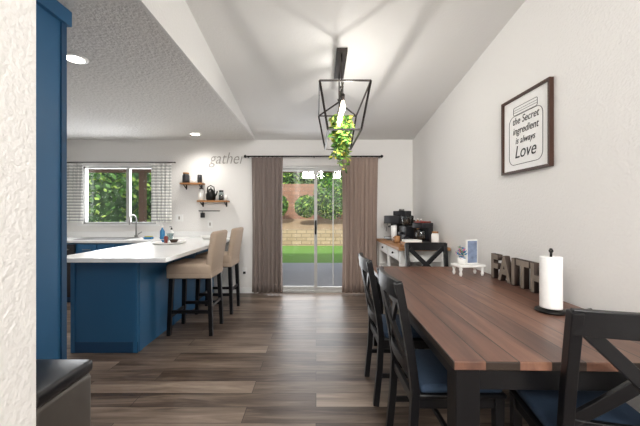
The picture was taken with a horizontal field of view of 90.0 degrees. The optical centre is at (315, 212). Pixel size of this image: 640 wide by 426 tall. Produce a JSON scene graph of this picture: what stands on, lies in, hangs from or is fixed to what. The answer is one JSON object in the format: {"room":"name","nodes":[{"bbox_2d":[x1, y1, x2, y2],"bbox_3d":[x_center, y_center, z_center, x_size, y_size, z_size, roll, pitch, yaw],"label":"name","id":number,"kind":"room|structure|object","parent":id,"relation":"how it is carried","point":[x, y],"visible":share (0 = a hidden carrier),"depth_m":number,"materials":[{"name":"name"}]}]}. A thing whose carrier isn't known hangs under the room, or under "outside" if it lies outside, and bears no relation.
{"room":"dining room","nodes":[
{"label":"dining room","id":0,"kind":"room"},
{"bbox_2d":[0,0,35,425],"bbox_3d":[-0.760,-0.571,-1.350,0.120,3.743,4.300,0,0,0],"label":"wall","id":1,"kind":"structure","parent":0,"point":[17,17],"depth_m":0.75,"materials":[{"name":"white paint"}]},
{"bbox_2d":[57,0,253,139],"bbox_3d":[-2.850,-1.240,0.900,3.700,0.100,8.800,0,0,0],"label":"ceiling","id":2,"kind":"structure","parent":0,"point":[135,84],"depth_m":2.99,"materials":[{"name":"paint"}]},
{"bbox_2d":[67,52,88,63],"bbox_3d":[-1.850,-1.183,2.457,0.180,0.012,0.180,0,0,0],"label":"recessed light","id":3,"kind":"object","parent":2,"relation":"in","point":[71,57],"visible":0.75,"depth_m":2.45,"materials":[{"name":"beige"}]},
{"bbox_2d":[189,132,201,135],"bbox_3d":[-1.810,-1.183,4.800,0.180,0.012,0.180,0,0,0],"label":"recessed light","id":4,"kind":"object","parent":2,"relation":"in","point":[190,133],"visible":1,"depth_m":4.77,"materials":[{"name":"beige"}]},
{"bbox_2d":[137,0,255,139],"bbox_3d":[-0.990,-1.816,0.850,0.020,1.253,8.700,0,0,0],"label":"gable","id":5,"kind":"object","parent":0,"point":[175,18],"depth_m":2.52,"materials":[{"name":"white paint"}]},
{"bbox_2d":[67,140,412,292],"bbox_3d":[-1.515,0.000,5.270,6.370,2.600,0.140,0,0,0],"label":"wall","id":6,"kind":"structure","parent":0,"point":[395,169],"depth_m":5.20,"materials":[{"name":"paint"}]},
{"bbox_2d":[77,224,159,225],"bbox_3d":[-3.200,0.193,5.200,1.320,0.025,0.060,0,0,0],"label":"trim","id":7,"kind":"structure","parent":6,"relation":"attached to","point":[77,224],"depth_m":5.17,"materials":[{"name":"white stone"}]},
{"bbox_2d":[83,166,155,223],"bbox_3d":[-3.200,-0.290,5.265,1.200,0.940,0.070,0,0,0],"label":"window","id":8,"kind":"structure","parent":6,"relation":"in","point":[85,168],"depth_m":5.23,"materials":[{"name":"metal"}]},
{"bbox_2d":[67,162,175,162],"bbox_3d":[-3.190,-0.815,5.165,1.860,0.016,0.066,0,0,0],"label":"curtain rod","id":9,"kind":"object","parent":6,"relation":"attached to","point":[67,162],"visible":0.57,"depth_m":5.13,"materials":[{"name":"black metal"}]},
{"bbox_2d":[67,163,82,221],"bbox_3d":[-3.899,-0.325,5.138,0.323,0.950,0.050,0,0,0],"label":"cafe curtain","id":10,"kind":"object","parent":9,"relation":"hanging from","point":[74,170],"visible":0.84,"depth_m":5.13,"materials":[{"name":"white fabric"}]},
{"bbox_2d":[151,163,171,221],"bbox_3d":[-2.484,-0.325,5.138,0.332,0.950,0.050,0,0,0],"label":"cafe curtain","id":11,"kind":"object","parent":9,"relation":"hanging from","point":[161,193],"visible":1,"depth_m":5.14,"materials":[{"name":"white fabric"}]},
{"bbox_2d":[176,214,182,220],"bbox_3d":[-2.220,0.080,5.194,0.120,0.114,0.010,0,0,0],"label":"light switch","id":12,"kind":"object","parent":6,"relation":"attached to","point":[179,217],"visible":1,"depth_m":5.19,"materials":[{"name":"white plastic"}]},
{"bbox_2d":[180,183,204,189],"bbox_3d":[-1.975,-0.430,5.120,0.350,0.100,0.159,0,0,0],"label":"wall shelf","id":13,"kind":"object","parent":6,"relation":"attached to","point":[183,184],"visible":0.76,"depth_m":5.11,"materials":[{"name":"brown wood"}]},
{"bbox_2d":[182,172,189,182],"bbox_3d":[-2.080,-0.564,5.120,0.110,0.165,0.110,0,0,0],"label":"canister","id":14,"kind":"object","parent":13,"relation":"on","point":[185,177],"visible":0.96,"depth_m":5.08,"materials":[{"name":"ceramic"}]},
{"bbox_2d":[191,177,195,182],"bbox_3d":[-1.960,-0.526,5.127,0.072,0.090,0.086,0,0,-2],"label":"coffee mug","id":15,"kind":"object","parent":13,"relation":"on","point":[193,179],"visible":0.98,"depth_m":5.09,"materials":[{"name":"white ceramic"}]},
{"bbox_2d":[197,175,201,182],"bbox_3d":[-1.854,-0.546,5.116,0.086,0.130,0.072,0,0,34],"label":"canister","id":16,"kind":"object","parent":13,"relation":"on","point":[199,177],"visible":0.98,"depth_m":5.09,"materials":[{"name":"ceramic"}]},
{"bbox_2d":[197,200,229,206],"bbox_3d":[-1.640,-0.150,5.120,0.480,0.100,0.159,0,0,0],"label":"wall shelf","id":17,"kind":"object","parent":6,"relation":"attached to","point":[200,201],"visible":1,"depth_m":5.04,"materials":[{"name":"brown wood"}]},
{"bbox_2d":[199,188,203,199],"bbox_3d":[-1.835,-0.301,5.120,0.080,0.200,0.080,0,0,0],"label":"canister","id":18,"kind":"object","parent":17,"relation":"on","point":[201,192],"visible":0.91,"depth_m":5.09,"materials":[{"name":"white ceramic"}]},
{"bbox_2d":[206,185,217,199],"bbox_3d":[-1.673,-0.325,5.104,0.169,0.248,0.151,0,0,38],"label":"kettle","id":19,"kind":"object","parent":17,"relation":"on","point":[210,195],"visible":0.98,"depth_m":5.06,"materials":[{"name":"black metal"}]},
{"bbox_2d":[219,190,223,199],"bbox_3d":[-1.515,-0.281,5.120,0.080,0.160,0.080,0,0,0],"label":"glass jar","id":20,"kind":"object","parent":17,"relation":"on","point":[221,197],"visible":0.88,"depth_m":5.09,"materials":[{"name":"clear glass"}]},
{"bbox_2d":[209,153,242,166],"bbox_3d":[-1.440,-0.861,5.194,0.596,0.240,0.008,0,0,0],"label":"wall sign","id":21,"kind":"object","parent":6,"relation":"attached to","point":[229,153],"visible":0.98,"depth_m":5.19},
{"bbox_2d":[215,287,257,292],"bbox_3d":[-0.035,1.255,5.193,3.209,0.090,0.014,0,0,0],"label":"baseboard","id":22,"kind":"structure","parent":6,"relation":"attached to","point":[242,289],"depth_m":5.19,"materials":[{"name":"white wood"}]},
{"bbox_2d":[242,267,246,273],"bbox_3d":[-1.160,0.940,5.184,0.075,0.114,0.030,0,0,0],"label":"power outlet","id":23,"kind":"object","parent":6,"relation":"attached to","point":[244,269],"visible":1,"depth_m":5.19,"materials":[{"name":"white plastic"}]},
{"bbox_2d":[261,166,364,292],"bbox_3d":[-0.030,0.265,5.265,1.780,2.070,0.110,0,0,0],"label":"door","id":24,"kind":"structure","parent":6,"relation":"in","point":[286,289],"depth_m":5.24,"materials":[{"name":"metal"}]},
{"bbox_2d":[244,155,382,157],"bbox_3d":[-0.040,-0.905,5.142,2.228,0.050,0.112,0,0,0],"label":"curtain rod","id":25,"kind":"object","parent":6,"relation":"attached to","point":[245,156],"visible":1,"depth_m":5.10,"materials":[{"name":"black metal"}]},
{"bbox_2d":[252,157,282,292],"bbox_3d":[-0.779,0.190,5.108,0.503,2.160,0.078,0,0,0],"label":"curtain","id":26,"kind":"object","parent":25,"relation":"hanging from","point":[267,172],"visible":1,"depth_m":5.10,"materials":[{"name":"fabric"}]},
{"bbox_2d":[342,157,377,292],"bbox_3d":[0.701,0.190,5.108,0.583,2.160,0.078,0,0,0],"label":"curtain","id":27,"kind":"object","parent":25,"relation":"hanging from","point":[360,182],"visible":0.88,"depth_m":5.10,"materials":[{"name":"brown fabric"}]},
{"bbox_2d":[67,293,528,425],"bbox_3d":[-1.515,1.350,0.870,6.370,0.100,8.940,0,0,0],"label":"floor","id":28,"kind":"structure","parent":0,"point":[280,359],"depth_m":2.62,"materials":[{"name":"laminate"}]},
{"bbox_2d":[36,0,71,358],"bbox_3d":[-1.883,0.057,1.538,0.875,2.487,0.715,0,0,0],"label":"tall cabinet","id":29,"kind":"object","parent":28,"relation":"on","point":[53,19],"visible":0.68,"depth_m":1.77,"materials":[{"name":"blue wood"}]},
{"bbox_2d":[36,359,92,425],"bbox_3d":[-1.185,0.973,1.288,0.400,0.655,0.325,0,0,0],"label":"trash can","id":30,"kind":"object","parent":28,"relation":"on","point":[63,386],"visible":0.48,"depth_m":1.29,"materials":[{"name":"plastic"}]},
{"bbox_2d":[67,243,213,352],"bbox_3d":[-3.121,0.866,4.084,2.938,0.868,2.228,0,0,0],"label":"base cabinet","id":31,"kind":"object","parent":28,"relation":"on","point":[116,307],"visible":0.45,"depth_m":2.98,"materials":[{"name":"wood"}]},
{"bbox_2d":[67,244,75,296],"bbox_3d":[-3.750,0.825,4.566,0.600,0.750,0.062,0,0,0],"label":"dishwasher","id":32,"kind":"object","parent":31,"relation":"in","point":[71,248],"visible":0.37,"depth_m":4.57,"materials":[{"name":"plastic"}]},
{"bbox_2d":[67,231,230,262],"bbox_3d":[-2.945,0.365,3.984,3.290,0.130,2.428,0,0,0],"label":"countertop","id":33,"kind":"structure","parent":31,"relation":"on","point":[144,250],"depth_m":3.62,"materials":[{"name":"white stone"}]},
{"bbox_2d":[73,237,138,239],"bbox_3d":[-3.175,0.385,4.865,0.750,0.009,0.370,0,0,0],"label":"sink","id":34,"kind":"object","parent":33,"relation":"in","point":[88,238],"visible":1,"depth_m":4.77,"materials":[{"name":"metal"}]},
{"bbox_2d":[129,214,141,236],"bbox_3d":[-2.825,0.204,5.007,0.119,0.370,0.216,0,0,0],"label":"faucet","id":35,"kind":"object","parent":33,"relation":"on","point":[135,235],"visible":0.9,"depth_m":5.08,"materials":[{"name":"metal"}]},
{"bbox_2d":[143,236,153,238],"bbox_3d":[-2.500,0.365,4.780,0.120,0.045,0.080,0,0,0],"label":"sponge","id":36,"kind":"object","parent":33,"relation":"on","point":[144,237],"visible":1,"depth_m":4.74,"materials":[{"name":"yellow plastic"}]},
{"bbox_2d":[160,224,164,238],"bbox_3d":[-2.280,0.276,4.750,0.070,0.225,0.070,0,0,0],"label":"soap bottle","id":37,"kind":"object","parent":33,"relation":"on","point":[162,231],"visible":0.96,"depth_m":4.73,"materials":[{"name":"blue plastic"}]},
{"bbox_2d":[152,236,185,244],"bbox_3d":[-1.880,0.338,4.100,0.400,0.100,0.400,0,0,0],"label":"serving tray","id":38,"kind":"object","parent":33,"relation":"on","point":[165,241],"visible":1,"depth_m":4.05,"materials":[{"name":"white ceramic"}]},
{"bbox_2d":[169,226,173,238],"bbox_3d":[-2.180,0.295,4.830,0.060,0.185,0.060,0,0,0],"label":"soap bottle","id":39,"kind":"object","parent":33,"relation":"on","point":[171,233],"visible":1,"depth_m":4.81,"materials":[{"name":"clear glass"}]},
{"bbox_2d":[201,235,210,238],"bbox_3d":[-1.620,0.363,4.750,0.180,0.050,0.180,0,0,0],"label":"bowl","id":40,"kind":"object","parent":33,"relation":"on","point":[204,236],"visible":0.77,"depth_m":4.69,"materials":[{"name":"white ceramic"}]},
{"bbox_2d":[167,230,227,335],"bbox_3d":[-1.310,0.749,3.580,0.541,1.105,0.450,0,0,0],"label":"bar stool","id":41,"kind":"object","parent":28,"relation":"on","point":[207,268],"visible":1,"depth_m":3.39,"materials":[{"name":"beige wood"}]},
{"bbox_2d":[195,227,243,314],"bbox_3d":[-1.285,0.749,4.300,0.541,1.105,0.450,0,0,0],"label":"bar stool","id":42,"kind":"object","parent":28,"relation":"on","point":[231,257],"visible":0.71,"depth_m":4.11,"materials":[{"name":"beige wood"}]},
{"bbox_2d":[358,252,429,406],"bbox_3d":[0.597,0.809,2.360,0.537,0.984,0.453,0,0,0],"label":"dining chair","id":43,"kind":"object","parent":28,"relation":"on","point":[377,320],"visible":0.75,"depth_m":2.16,"materials":[{"name":"black wood"}]},
{"bbox_2d":[376,238,450,266],"bbox_3d":[1.250,0.850,4.365,0.600,0.900,1.370,0,0,0],"label":"console","id":44,"kind":"object","parent":28,"relation":"on","point":[391,253],"visible":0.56,"depth_m":4.02,"materials":[{"name":"white painted wood"},{"name":"oak"}]},
{"bbox_2d":[391,225,396,240],"bbox_3d":[1.100,0.288,4.520,0.084,0.220,0.084,0,0,0],"label":"paper cups","id":45,"kind":"object","parent":44,"relation":"on","point":[393,227],"visible":0.84,"depth_m":4.49,"materials":[{"name":"white paper"}]},
{"bbox_2d":[393,236,399,242],"bbox_3d":[1.082,0.353,4.300,0.095,0.090,0.080,0,0,2],"label":"coffee mug","id":46,"kind":"object","parent":44,"relation":"on","point":[396,238],"visible":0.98,"depth_m":4.27,"materials":[{"name":"brown ceramic"}]},
{"bbox_2d":[384,209,413,239],"bbox_3d":[1.225,0.168,4.803,0.381,0.460,0.300,0,0,-34],"label":"espresso machine","id":47,"kind":"object","parent":44,"relation":"on","point":[396,218],"visible":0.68,"depth_m":4.75,"materials":[{"name":"black metal"}]},
{"bbox_2d":[398,215,413,240],"bbox_3d":[1.229,0.215,4.413,0.196,0.365,0.160,0,0,-17],"label":"coffee grinder","id":48,"kind":"object","parent":44,"relation":"on","point":[404,231],"visible":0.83,"depth_m":4.36,"materials":[{"name":"plastic"}]},
{"bbox_2d":[400,239,421,245],"bbox_3d":[1.160,0.360,3.880,0.240,0.075,0.180,0,0,0],"label":"tray","id":49,"kind":"object","parent":44,"relation":"on","point":[403,241],"visible":0.55,"depth_m":3.81,"materials":[{"name":"white wood"}]},
{"bbox_2d":[412,221,432,241],"bbox_3d":[1.384,0.253,4.191,0.237,0.290,0.180,0,0,-29],"label":"coffee maker","id":50,"kind":"object","parent":44,"relation":"on","point":[425,227],"visible":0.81,"depth_m":4.15,"materials":[{"name":"plastic"}]},
{"bbox_2d":[431,231,438,241],"bbox_3d":[1.470,0.313,3.950,0.090,0.170,0.090,0,0,0],"label":"jar","id":51,"kind":"object","parent":44,"relation":"on","point":[434,236],"visible":0.73,"depth_m":3.92,"materials":[{"name":"white ceramic"}]},
{"bbox_2d":[404,242,448,266],"bbox_3d":[1.180,0.809,3.204,0.453,0.984,0.537,0,0,0],"label":"dining chair","id":52,"kind":"object","parent":28,"relation":"on","point":[410,247],"visible":0.31,"depth_m":3.42,"materials":[{"name":"black wood"}]},
{"bbox_2d":[376,266,506,425],"bbox_3d":[0.622,0.809,1.700,0.537,0.984,0.453,0,0,0],"label":"dining chair","id":53,"kind":"object","parent":28,"relation":"on","point":[426,388],"visible":0.85,"depth_m":1.52,"materials":[{"name":"black wood"}]},
{"bbox_2d":[373,266,639,425],"bbox_3d":[1.026,0.920,2.193,1.000,0.760,2.080,0,0,1],"label":"dining table","id":54,"kind":"object","parent":28,"relation":"on","point":[487,332],"visible":0.76,"depth_m":1.38,"materials":[{"name":"brown wood"}]},
{"bbox_2d":[451,263,485,276],"bbox_3d":[1.320,0.490,2.780,0.240,0.095,0.140,0,0,-9],"label":"table riser","id":55,"kind":"object","parent":54,"relation":"on","point":[454,265],"visible":0.94,"depth_m":2.73,"materials":[{"name":"white wood"}]},
{"bbox_2d":[456,246,466,264],"bbox_3d":[1.256,0.359,2.761,0.094,0.166,0.088,0,0,0],"label":"flower pot","id":56,"kind":"object","parent":55,"relation":"on","point":[461,260],"visible":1,"depth_m":2.74,"materials":[{"name":"white ceramic"}]},
{"bbox_2d":[465,239,477,263],"bbox_3d":[1.350,0.337,2.809,0.110,0.210,0.064,0,0,-14],"label":"picture frame","id":57,"kind":"object","parent":55,"relation":"on","point":[471,246],"visible":0.98,"depth_m":2.78,"materials":[{"name":"white wood"}]},
{"bbox_2d":[491,253,538,292],"bbox_3d":[1.485,0.436,2.360,0.040,0.202,0.639,0,0,0],"label":"letter sign","id":58,"kind":"object","parent":54,"relation":"on","point":[516,270],"visible":0.82,"depth_m":2.36,"materials":[{"name":"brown wood"}]},
{"bbox_2d":[534,248,565,315],"bbox_3d":[1.285,0.365,1.750,0.150,0.345,0.150,0,0,0],"label":"paper towel holder","id":59,"kind":"object","parent":54,"relation":"on","point":[550,267],"visible":0.97,"depth_m":1.71,"materials":[{"name":"white paper"}]},
{"bbox_2d":[509,308,639,425],"bbox_3d":[1.103,0.809,1.257,0.453,0.984,0.537,0,0,10],"label":"dining chair","id":60,"kind":"object","parent":28,"relation":"on","point":[565,406],"visible":0.93,"depth_m":1.08,"materials":[{"name":"black wood"}]},
{"bbox_2d":[185,0,524,139],"bbox_3d":[0.335,-1.859,0.900,2.670,1.367,8.800,0,0,0],"label":"ceiling","id":61,"kind":"structure","parent":0,"point":[272,56],"depth_m":3.03,"materials":[{"name":"white paint"}]},
{"bbox_2d":[318,48,371,149],"bbox_3d":[0.240,-1.104,3.100,0.438,0.821,0.978,0,0,0],"label":"lantern chandelier","id":62,"kind":"object","parent":61,"relation":"hanging from","point":[341,53],"visible":1,"depth_m":2.97,"materials":[{"name":"black metal"}]},
{"bbox_2d":[328,114,354,172],"bbox_3d":[0.258,-0.792,3.386,0.292,0.737,0.292,0,0,0],"label":"vine","id":63,"kind":"object","parent":62,"relation":"hanging from","point":[341,140],"visible":0.88,"depth_m":3.35,"materials":[{"name":"green plant"}]},
{"bbox_2d":[413,0,639,412],"bbox_3d":[1.620,-0.571,0.850,0.100,3.743,8.700,0,0,0],"label":"wall","id":64,"kind":"structure","parent":0,"point":[584,207],"depth_m":2.05,"materials":[{"name":"paint"}]},
{"bbox_2d":[501,77,553,175],"bbox_3d":[1.554,-0.605,2.385,0.030,0.590,0.550,0,0,0],"label":"framed art","id":65,"kind":"object","parent":64,"relation":"attached to","point":[527,119],"visible":1,"depth_m":2.33,"materials":[{"name":"white paper"}]},
{"label":"outside","id":66,"kind":"structure","parent":0,"visible":0},
{"bbox_2d":[282,246,342,262],"bbox_3d":[-1.000,1.385,10.900,22.000,0.070,4.600,0,0,0],"label":"lawn","id":67,"kind":"structure","parent":66,"point":[290,254],"depth_m":10.41,"materials":[{"name":"green plant"}]},
{"bbox_2d":[88,173,150,221],"bbox_3d":[-6.291,-0.240,9.795,4.276,3.105,1.742,0,0,0],"label":"hedge","id":68,"kind":"object","parent":67,"relation":"on","point":[106,191],"visible":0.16,"depth_m":9.18,"materials":[{"name":"green plant"}]},
{"bbox_2d":[282,229,342,245],"bbox_3d":[-1.000,1.040,13.300,22.000,0.720,0.200,0,0,0],"label":"wall","id":69,"kind":"structure","parent":67,"relation":"on","point":[290,237],"depth_m":13.20,"materials":[{"name":"beige brick"}]},
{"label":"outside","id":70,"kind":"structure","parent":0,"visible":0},
{"bbox_2d":[282,263,341,285],"bbox_3d":[-1.500,1.380,6.970,15.000,0.080,3.260,0,0,0],"label":"patio slab","id":71,"kind":"object","parent":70,"point":[294,274],"depth_m":6.97,"materials":[{"name":"concrete"}]},
{"bbox_2d":[88,169,341,221],"bbox_3d":[-1.000,-0.020,6.895,10.000,2.720,3.110,0,0,0],"label":"patio cover","id":72,"kind":"object","parent":71,"relation":"on","point":[142,172],"visible":0.07,"depth_m":8.30,"materials":[{"name":"brown wood"}]},
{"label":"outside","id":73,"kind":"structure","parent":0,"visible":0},
{"bbox_2d":[282,219,342,228],"bbox_3d":[-1.000,0.850,14.700,22.000,1.100,2.600,0,0,0],"label":"soil","id":74,"kind":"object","parent":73,"point":[286,223],"visible":0.07,"depth_m":14.68,"materials":[{"name":"beige soil"}]},
{"bbox_2d":[282,196,288,215],"bbox_3d":[-1.896,-0.353,14.900,1.290,1.276,1.128,0,0,0],"label":"shrub","id":75,"kind":"object","parent":74,"relation":"on","point":[285,205],"visible":0.18,"depth_m":14.72,"materials":[{"name":"green plant"}]},
{"bbox_2d":[294,194,313,217],"bbox_3d":[-0.448,-0.311,14.504,1.111,1.118,1.119,0,0,0],"label":"shrub","id":76,"kind":"object","parent":74,"relation":"on","point":[304,205],"visible":0.9,"depth_m":14.19,"materials":[{"name":"green plant"}]},
{"bbox_2d":[313,176,342,219],"bbox_3d":[0.749,-0.710,14.693,1.790,2.082,1.150,0,0,0],"label":"shrub","id":77,"kind":"object","parent":74,"relation":"on","point":[325,187],"visible":0.77,"depth_m":14.39,"materials":[{"name":"green plant"}]},
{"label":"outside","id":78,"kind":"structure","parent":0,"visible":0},
{"bbox_2d":[295,173,341,183],"bbox_3d":[1.172,-2.286,18.994,4.895,3.310,2.652,0,0,0],"label":"foliage","id":79,"kind":"object","parent":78,"point":[306,178],"visible":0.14,"depth_m":18.25,"materials":[{"name":"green plant"}]},
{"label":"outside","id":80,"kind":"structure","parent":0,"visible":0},
{"bbox_2d":[283,173,300,183],"bbox_3d":[-2.619,-2.127,20.013,3.713,2.805,2.598,0,0,0],"label":"foliage","id":81,"kind":"object","parent":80,"point":[288,178],"visible":0.11,"depth_m":19.21,"materials":[{"name":"green plant"}]},
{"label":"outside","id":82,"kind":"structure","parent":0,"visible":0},
{"bbox_2d":[282,184,342,218],"bbox_3d":[-1.000,-0.025,16.100,22.000,2.850,0.200,0,0,0],"label":"wall","id":83,"kind":"structure","parent":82,"point":[292,192],"depth_m":16.00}
]}

